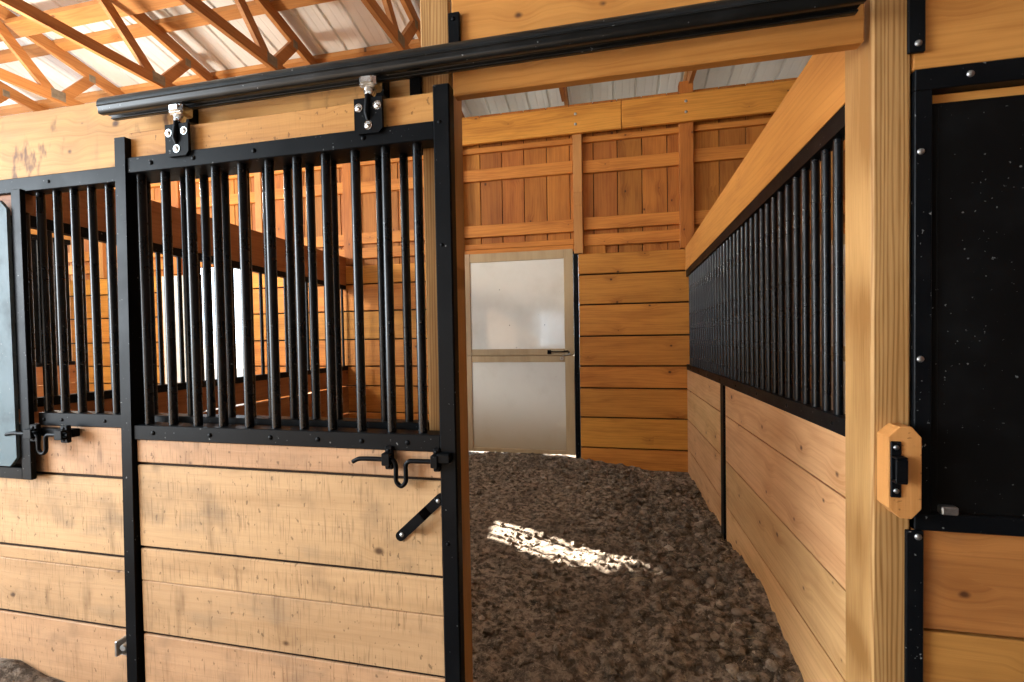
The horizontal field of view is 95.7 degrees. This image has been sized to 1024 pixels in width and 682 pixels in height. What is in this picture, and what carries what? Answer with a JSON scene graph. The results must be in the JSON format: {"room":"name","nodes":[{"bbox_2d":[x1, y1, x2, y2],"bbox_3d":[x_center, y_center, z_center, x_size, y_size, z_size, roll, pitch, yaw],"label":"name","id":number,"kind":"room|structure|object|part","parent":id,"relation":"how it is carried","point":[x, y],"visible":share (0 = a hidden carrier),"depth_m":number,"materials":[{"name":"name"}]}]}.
{"room":"farm building","nodes":[
{"label":"farm building","id":0,"kind":"room"},
{"bbox_2d":[114,74,464,681],"bbox_3d":[-0.756,0.231,1.490,1.227,2.017,0.097,-1,1,13],"label":"door","id":1,"kind":"structure","parent":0,"point":[275,552],"depth_m":1.47,"materials":[{"name":"brown wood"}]},
{"bbox_3d":[-1.316,0.279,1.625,0.073,1.935,0.073,-1,1,12],"label":"post","id":2,"kind":"part","parent":1,"relation":"part of","materials":[{"name":"black metal"}]},
{"bbox_3d":[-1.093,-0.666,1.509,0.090,0.125,0.027,-1,1,12],"label":"hanger plate","id":3,"kind":"part","parent":1,"relation":"part of","materials":[{"name":"black paint"}]},
{"bbox_3d":[-0.764,-0.601,1.479,1.114,0.052,0.067,-1,1,12],"label":"rail","id":4,"kind":"part","parent":1,"relation":"part of","materials":[{"name":"black metal"}]},
{"bbox_3d":[-0.748,0.306,1.499,1.114,0.050,0.067,-1,1,12],"label":"rail","id":5,"kind":"part","parent":1,"relation":"part of","materials":[{"name":"black metal"}]},
{"bbox_3d":[-0.744,0.778,1.495,1.113,0.894,0.011,-1,1,12],"label":"plank panel","id":6,"kind":"part","parent":1,"relation":"part of","materials":[{"name":"brown wood"}]},
{"bbox_3d":[-0.424,-0.674,1.362,0.090,0.125,0.027,-1,1,12],"label":"hanger plate","id":7,"kind":"part","parent":1,"relation":"part of","materials":[{"name":"black paint"}]},
{"bbox_3d":[-0.274,0.524,1.364,0.161,0.151,0.030,-1,1,12],"label":"pull handle","id":8,"kind":"part","parent":1,"relation":"part of","materials":[{"name":"black paint"}]},
{"bbox_3d":[-0.195,0.337,1.333,0.039,0.028,0.024,-1,1,12],"label":"strike plate","id":9,"kind":"part","parent":1,"relation":"part of","materials":[{"name":"black paint"}]},
{"bbox_3d":[-0.183,0.249,1.360,0.051,1.968,0.046,-1,1,12],"label":"post","id":10,"kind":"part","parent":1,"relation":"part of","materials":[{"name":"black metal"}]},
{"bbox_2d":[204,342,579,367],"bbox_3d":[11.336,-0.010,51.791,120.000,0.001,74.000,-1,1,12],"label":"ground","id":11,"kind":"structure","parent":0,"point":[239,351],"depth_m":30.91,"materials":[{"name":"white"}]},
{"bbox_2d":[205,368,580,451],"bbox_3d":[2.241,1.083,10.177,120.000,0.001,11.220,-1,1,12],"label":"ground","id":12,"kind":"structure","parent":0,"point":[239,370],"depth_m":16.36,"materials":[{"name":"soil"}]},
{"bbox_2d":[0,451,803,681],"bbox_3d":[-2.334,1.336,0.955,14.000,0.155,8.800,-1,1,12],"label":"floor","id":13,"kind":"structure","parent":0,"point":[11,670],"depth_m":2.36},
{"bbox_2d":[31,229,75,396],"bbox_3d":[-6.074,0.011,4.502,0.068,2.755,3.170,-1,1,12],"label":"wall","id":14,"kind":"structure","parent":13,"relation":"on","point":[67,239],"depth_m":5.71,"materials":[{"name":"brown wood"}]},
{"bbox_3d":[-6.092,-1.237,4.473,0.048,0.062,3.170,-1,1,12],"label":"rail","id":15,"kind":"part","parent":14,"relation":"part of","materials":[{"name":"black paint"}]},
{"bbox_3d":[-6.052,0.868,4.520,0.036,1.040,3.170,-1,1,12],"label":"plank panel","id":16,"kind":"part","parent":14,"relation":"part of","materials":[{"name":"brown wood"}]},
{"bbox_3d":[-6.062,0.326,4.508,0.054,0.045,3.170,-1,1,12],"label":"rail","id":17,"kind":"part","parent":14,"relation":"part of","materials":[{"name":"black metal"}]},
{"bbox_2d":[10,189,348,422],"bbox_3d":[-2.206,0.230,3.662,0.058,2.348,3.170,-1,1,12],"label":"wall","id":18,"kind":"structure","parent":13,"relation":"on","point":[257,241],"depth_m":3.22,"materials":[{"name":"brown wood"}]},
{"bbox_3d":[-2.222,-0.613,3.644,0.048,0.157,3.170,-1,1,12],"label":"rail","id":19,"kind":"part","parent":18,"relation":"part of","materials":[{"name":"black paint"}]},
{"bbox_3d":[-2.203,0.311,3.664,0.054,0.111,3.170,-1,1,12],"label":"rail","id":20,"kind":"part","parent":18,"relation":"part of","materials":[{"name":"black metal"}]},
{"bbox_3d":[-2.193,0.854,3.676,0.036,1.100,3.170,-1,1,12],"label":"plank panel","id":21,"kind":"part","parent":18,"relation":"part of","materials":[{"name":"brown wood"}]},
{"bbox_2d":[0,77,428,681],"bbox_3d":[-1.419,0.242,1.709,2.352,2.268,0.120,-1,1,12],"label":"stall","id":22,"kind":"object","parent":13,"relation":"on","point":[63,614],"visible":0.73,"depth_m":1.77,"materials":[{"name":"brown wood"}]},
{"bbox_3d":[-2.213,-0.023,1.846,0.607,1.024,0.012,-1,1,12],"label":"feed door","id":23,"kind":"part","parent":22,"relation":"part of","materials":[{"name":"grey metal"}]},
{"bbox_3d":[-2.216,-0.017,1.870,0.731,1.117,0.036,-1,1,12],"label":"feed door frame","id":24,"kind":"part","parent":22,"relation":"part of","materials":[{"name":"black paint"}]},
{"bbox_3d":[-1.405,0.847,1.742,2.350,1.046,0.011,-1,1,12],"label":"plank panel","id":25,"kind":"part","parent":22,"relation":"part of","materials":[{"name":"brown wood"}]},
{"bbox_3d":[-1.429,-0.614,1.720,2.348,0.055,0.058,-1,1,12],"label":"rail","id":26,"kind":"part","parent":22,"relation":"part of","materials":[{"name":"black paint"}]},
{"bbox_3d":[-1.056,0.294,1.663,1.618,0.050,0.058,-1,1,12],"label":"rail","id":27,"kind":"part","parent":22,"relation":"part of","materials":[{"name":"black metal"}]},
{"bbox_2d":[96,0,865,124],"bbox_3d":[-0.277,-0.863,1.380,2.290,0.263,0.126,-1,1,12],"label":"door track","id":28,"kind":"object","parent":22,"relation":"attached to","point":[718,17],"visible":0.84,"depth_m":1.29,"materials":[{"name":"black metal"}]},
{"bbox_2d":[420,0,472,681],"bbox_3d":[-0.218,-0.430,1.498,0.098,3.600,0.110,-1,1,12],"label":"timber post","id":29,"kind":"object","parent":13,"relation":"on","point":[433,13],"visible":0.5,"depth_m":1.47,"materials":[{"name":"brown wood"}]},
{"bbox_2d":[451,0,716,40],"bbox_3d":[0.362,-1.006,1.321,1.114,0.240,0.038,-1,1,12],"label":"wooden beam","id":30,"kind":"structure","parent":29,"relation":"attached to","point":[478,18],"depth_m":1.37,"materials":[{"name":"brown wood"}]},
{"bbox_2d":[453,4,863,100],"bbox_3d":[0.365,-0.822,1.325,1.114,0.119,0.038,-1,1,12],"label":"lintel","id":31,"kind":"object","parent":29,"relation":"attached to","point":[846,33],"visible":0.59,"depth_m":1.29,"materials":[{"name":"brown wood"}]},
{"bbox_2d":[469,455,795,681],"bbox_3d":[0.268,1.248,3.095,2.201,0.177,3.128,-1,1,12],"label":"bedding","id":32,"kind":"object","parent":13,"relation":"on","point":[741,628],"visible":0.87,"depth_m":2.41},
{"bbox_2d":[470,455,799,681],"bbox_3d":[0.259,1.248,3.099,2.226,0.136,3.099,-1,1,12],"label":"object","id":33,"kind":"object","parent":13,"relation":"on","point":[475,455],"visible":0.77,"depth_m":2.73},
{"bbox_2d":[706,577,716,585],"bbox_3d":[1.009,1.218,2.341,0.050,0.036,0.064,-1,1,12],"label":"stone","id":34,"kind":"object","parent":13,"relation":"on","point":[711,581],"visible":1,"depth_m":2.32,"materials":[{"name":"brown stone"}]},
{"bbox_2d":[731,608,742,616],"bbox_3d":[1.013,1.219,2.082,0.051,0.031,0.049,-1,1,12],"label":"stone","id":35,"kind":"object","parent":13,"relation":"on","point":[737,612],"visible":1,"depth_m":2.07,"materials":[{"name":"brown stone"}]},
{"bbox_2d":[685,51,845,681],"bbox_3d":[1.355,0.164,2.884,0.064,2.393,3.167,-1,1,12],"label":"wall","id":36,"kind":"structure","parent":13,"relation":"on","point":[767,461],"depth_m":1.93,"materials":[{"name":"brown wood"}]},
{"bbox_3d":[1.345,-0.662,2.865,0.048,0.179,3.167,-1,1,12],"label":"rail","id":37,"kind":"part","parent":36,"relation":"part of","materials":[{"name":"black paint"}]},
{"bbox_3d":[1.357,0.256,2.886,0.054,0.115,3.167,-1,1,12],"label":"rail","id":38,"kind":"part","parent":36,"relation":"part of","materials":[{"name":"black metal"}]},
{"bbox_3d":[1.366,0.805,2.898,0.036,1.110,3.167,-1,1,12],"label":"plank panel","id":39,"kind":"part","parent":36,"relation":"part of","materials":[{"name":"brown wood"}]},
{"bbox_2d":[845,0,910,681],"bbox_3d":[0.982,-0.445,1.251,0.089,3.600,0.145,-1,1,12],"label":"timber post","id":40,"kind":"object","parent":13,"relation":"on","point":[878,72],"visible":1,"depth_m":1.21,"materials":[{"name":"brown wood"}]},
{"bbox_2d":[877,423,921,518],"bbox_3d":[0.974,0.326,1.157,0.072,0.229,0.079,-1,1,12],"label":"block","id":41,"kind":"object","parent":40,"relation":"attached to","point":[899,446],"visible":1,"depth_m":1.15,"materials":[{"name":"brown wood"}]},
{"bbox_2d":[904,0,1023,681],"bbox_3d":[1.923,0.092,1.001,1.874,2.476,0.068,-1,1,12],"label":"stall","id":42,"kind":"object","parent":13,"relation":"on","point":[964,546],"visible":0.91,"depth_m":1.16,"materials":[{"name":"brown wood"}]},
{"bbox_3d":[1.947,0.900,1.024,1.856,0.860,0.036,-1,1,12],"label":"plank panel","id":43,"kind":"part","parent":42,"relation":"part of","materials":[{"name":"brown wood"}]},
{"bbox_3d":[1.351,-0.102,1.115,0.676,1.160,0.040,-1,1,12],"label":"feed door frame","id":44,"kind":"part","parent":42,"relation":"part of","materials":[{"name":"black paint"}]},
{"bbox_3d":[1.350,-0.083,1.116,0.590,1.028,0.018,-1,1,12],"label":"feed door","id":45,"kind":"part","parent":42,"relation":"part of","materials":[{"name":"black metal"}]},
{"bbox_2d":[0,0,811,116],"bbox_3d":[-2.226,-3.459,1.532,15.079,2.046,8.620,-1,1,12],"label":"ceiling","id":46,"kind":"structure","parent":0,"point":[338,25],"depth_m":4.57,"materials":[{"name":"white metal"}]},
{"bbox_2d":[0,81,47,111],"bbox_3d":[-5.974,-3.157,3.097,0.043,1.778,7.086,-1,1,12],"label":"roof truss","id":47,"kind":"object","parent":46,"relation":"attached to","point":[6,92],"visible":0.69,"depth_m":5.16,"materials":[{"name":"brown wood"}]},
{"bbox_3d":[-5.539,-2.700,5.061,0.043,0.070,0.060,-1,1,12],"label":"gusset plate","id":48,"kind":"part","parent":47,"relation":"part of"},
{"bbox_2d":[0,0,203,41],"bbox_3d":[-4.176,-2.828,4.115,8.150,0.069,0.140,-1,1,12],"label":"roof purlin","id":49,"kind":"object","parent":47,"relation":"attached to","point":[88,12],"visible":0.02,"depth_m":3.99,"materials":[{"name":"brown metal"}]},
{"bbox_2d":[361,0,464,117],"bbox_3d":[-1.286,-3.215,2.070,0.043,1.778,7.086,-1,1,12],"label":"roof truss","id":50,"kind":"object","parent":46,"relation":"attached to","point":[387,21],"visible":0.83,"depth_m":3.65,"materials":[{"name":"brown wood"}]},
{"bbox_3d":[-0.911,-2.434,3.739,0.043,0.090,0.120,-1,1,12],"label":"gusset plate","id":51,"kind":"part","parent":50,"relation":"part of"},
{"bbox_2d":[39,77,844,471],"bbox_3d":[-1.368,-0.531,5.122,13.950,3.782,0.183,-1,1,12],"label":"wall","id":52,"kind":"structure","parent":0,"point":[624,184],"depth_m":4.62,"materials":[{"name":"brown wood"}]},
{"bbox_2d":[0,4,124,106],"bbox_3d":[-4.802,-3.172,2.840,0.043,1.778,7.086,-1,1,12],"label":"roof truss","id":53,"kind":"object","parent":52,"relation":"on","point":[43,87],"visible":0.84,"depth_m":4.42,"materials":[{"name":"brown wood"}]},
{"bbox_3d":[-4.427,-2.391,4.509,0.043,0.090,0.120,-1,1,12],"label":"gusset plate","id":54,"kind":"part","parent":53,"relation":"part of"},
{"bbox_3d":[-4.367,-2.714,4.805,0.043,0.070,0.060,-1,1,12],"label":"gusset plate","id":55,"kind":"part","parent":53,"relation":"part of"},
{"bbox_3d":[-5.265,-1.399,5.959,0.090,1.190,0.093,-1,1,12],"label":"post","id":56,"kind":"part","parent":52,"relation":"part of","materials":[{"name":"brown wood"}]},
{"bbox_2d":[0,0,216,87],"bbox_3d":[-3.630,-3.186,2.583,0.043,1.778,7.086,-1,1,12],"label":"roof truss","id":57,"kind":"object","parent":52,"relation":"on","point":[144,70],"visible":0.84,"depth_m":4.00,"materials":[{"name":"brown wood"}]},
{"bbox_3d":[-3.255,-2.406,4.253,0.043,0.090,0.120,-1,1,12],"label":"gusset plate","id":58,"kind":"part","parent":57,"relation":"part of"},
{"bbox_2d":[0,0,335,63],"bbox_3d":[-1.734,-2.916,3.937,14.600,0.061,0.090,-1,1,12],"label":"roof purlin","id":59,"kind":"structure","parent":57,"relation":"attached to","point":[230,12],"depth_m":4.23,"materials":[{"name":"brown wood"}]},
{"bbox_3d":[-3.195,-2.728,4.548,0.043,0.070,0.060,-1,1,12],"label":"gusset plate","id":60,"kind":"part","parent":57,"relation":"part of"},
{"bbox_2d":[0,39,420,116],"bbox_3d":[-1.601,-2.788,4.536,14.600,0.061,0.090,-1,1,12],"label":"roof purlin","id":61,"kind":"structure","parent":57,"relation":"attached to","point":[88,97],"depth_m":4.79,"materials":[{"name":"brown wood"}]},
{"bbox_2d":[162,276,185,383],"bbox_3d":[-4.086,0.172,5.691,0.440,1.940,0.014,-1,1,12],"label":"door","id":62,"kind":"structure","parent":52,"relation":"attached to","point":[175,277],"depth_m":5.68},
{"bbox_3d":[-4.115,-1.603,5.703,0.126,1.570,0.095,-1,1,12],"label":"post","id":63,"kind":"part","parent":52,"relation":"part of","materials":[{"name":"brown wood"}]},
{"bbox_2d":[179,0,317,70],"bbox_3d":[-2.458,-3.201,2.327,0.043,1.778,7.086,-1,1,12],"label":"roof truss","id":64,"kind":"object","parent":52,"relation":"on","point":[258,49],"visible":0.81,"depth_m":3.85,"materials":[{"name":"brown wood"}]},
{"bbox_3d":[-2.083,-2.420,3.996,0.043,0.090,0.120,-1,1,12],"label":"gusset plate","id":65,"kind":"part","parent":64,"relation":"part of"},
{"bbox_3d":[-2.022,-2.743,4.292,0.043,0.070,0.060,-1,1,12],"label":"gusset plate","id":66,"kind":"part","parent":64,"relation":"part of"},
{"bbox_3d":[-2.950,-1.427,5.452,0.090,1.190,0.093,-1,1,12],"label":"post","id":67,"kind":"part","parent":52,"relation":"part of","materials":[{"name":"brown wood"}]},
{"bbox_3d":[-1.820,-1.631,5.201,0.126,1.570,0.095,-1,1,12],"label":"post","id":68,"kind":"part","parent":52,"relation":"part of","materials":[{"name":"brown wood"}]},
{"bbox_3d":[-1.431,0.260,5.141,13.796,2.202,0.038,-1,1,12],"label":"plank panel","id":69,"kind":"part","parent":52,"relation":"part of","materials":[{"name":"brown wood"}]},
{"bbox_3d":[-1.370,-1.508,5.161,13.946,1.730,0.023,-1,1,12],"label":"board panel","id":70,"kind":"part","parent":52,"relation":"part of","materials":[{"name":"brown wood"}]},
{"bbox_2d":[465,249,575,454],"bbox_3d":[0.060,0.122,4.816,1.170,2.082,0.086,-1,1,13],"label":"door","id":71,"kind":"structure","parent":52,"relation":"in","point":[520,305],"depth_m":4.79,"materials":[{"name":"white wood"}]},
{"bbox_3d":[0.049,-0.372,4.797,0.994,0.918,0.018,-1,1,12],"label":"panel","id":72,"kind":"part","parent":71,"relation":"part of","materials":[{"name":"white glass"}]},
{"bbox_3d":[0.067,0.671,4.821,0.994,0.912,0.018,-1,1,12],"label":"panel","id":73,"kind":"part","parent":71,"relation":"part of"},
{"bbox_2d":[559,87,568,104],"bbox_3d":[-0.114,-3.229,1.814,0.043,1.778,7.086,-1,1,12],"label":"roof truss","id":74,"kind":"object","parent":52,"relation":"on","point":[563,91],"visible":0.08,"depth_m":4.65,"materials":[{"name":"brown wood"}]},
{"bbox_3d":[0.665,-1.472,4.661,0.090,1.190,0.093,-1,1,12],"label":"post","id":75,"kind":"part","parent":52,"relation":"part of","materials":[{"name":"brown wood"}]},
{"bbox_3d":[1.667,-1.674,4.437,0.126,1.570,0.095,-1,1,12],"label":"post","id":76,"kind":"part","parent":52,"relation":"part of","materials":[{"name":"brown wood"}]},
{"bbox_2d":[683,70,696,83],"bbox_3d":[1.058,-3.244,1.557,0.043,1.778,7.086,-1,1,12],"label":"roof truss","id":77,"kind":"object","parent":52,"relation":"on","point":[689,76],"visible":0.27,"depth_m":4.32,"materials":[{"name":"brown wood"}]},
{"bbox_3d":[0.032,-0.840,4.847,8.490,0.340,0.020,-1,1,12],"label":"board panel","id":78,"kind":"part","parent":52,"relation":"part of","materials":[{"name":"brown wood"}]},
{"bbox_3d":[2.842,-1.499,4.184,0.090,1.190,0.093,-1,1,12],"label":"post","id":79,"kind":"part","parent":52,"relation":"part of","materials":[{"name":"black metal"}]},
{"bbox_2d":[820,234,844,413],"bbox_3d":[3.342,0.081,4.098,1.125,2.082,0.086,-1,1,13],"label":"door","id":80,"kind":"structure","parent":52,"relation":"in","point":[843,234],"depth_m":4.17,"materials":[{"name":"metal"}]},
{"bbox_3d":[3.332,-0.412,4.079,0.949,0.918,0.018,-1,1,12],"label":"panel","id":81,"kind":"part","parent":80,"relation":"part of","materials":[{"name":"black metal"}]},
{"bbox_3d":[3.350,0.630,4.102,0.949,0.912,0.018,-1,1,12],"label":"panel","id":82,"kind":"part","parent":80,"relation":"part of","materials":[{"name":"black metal"}]}
]}

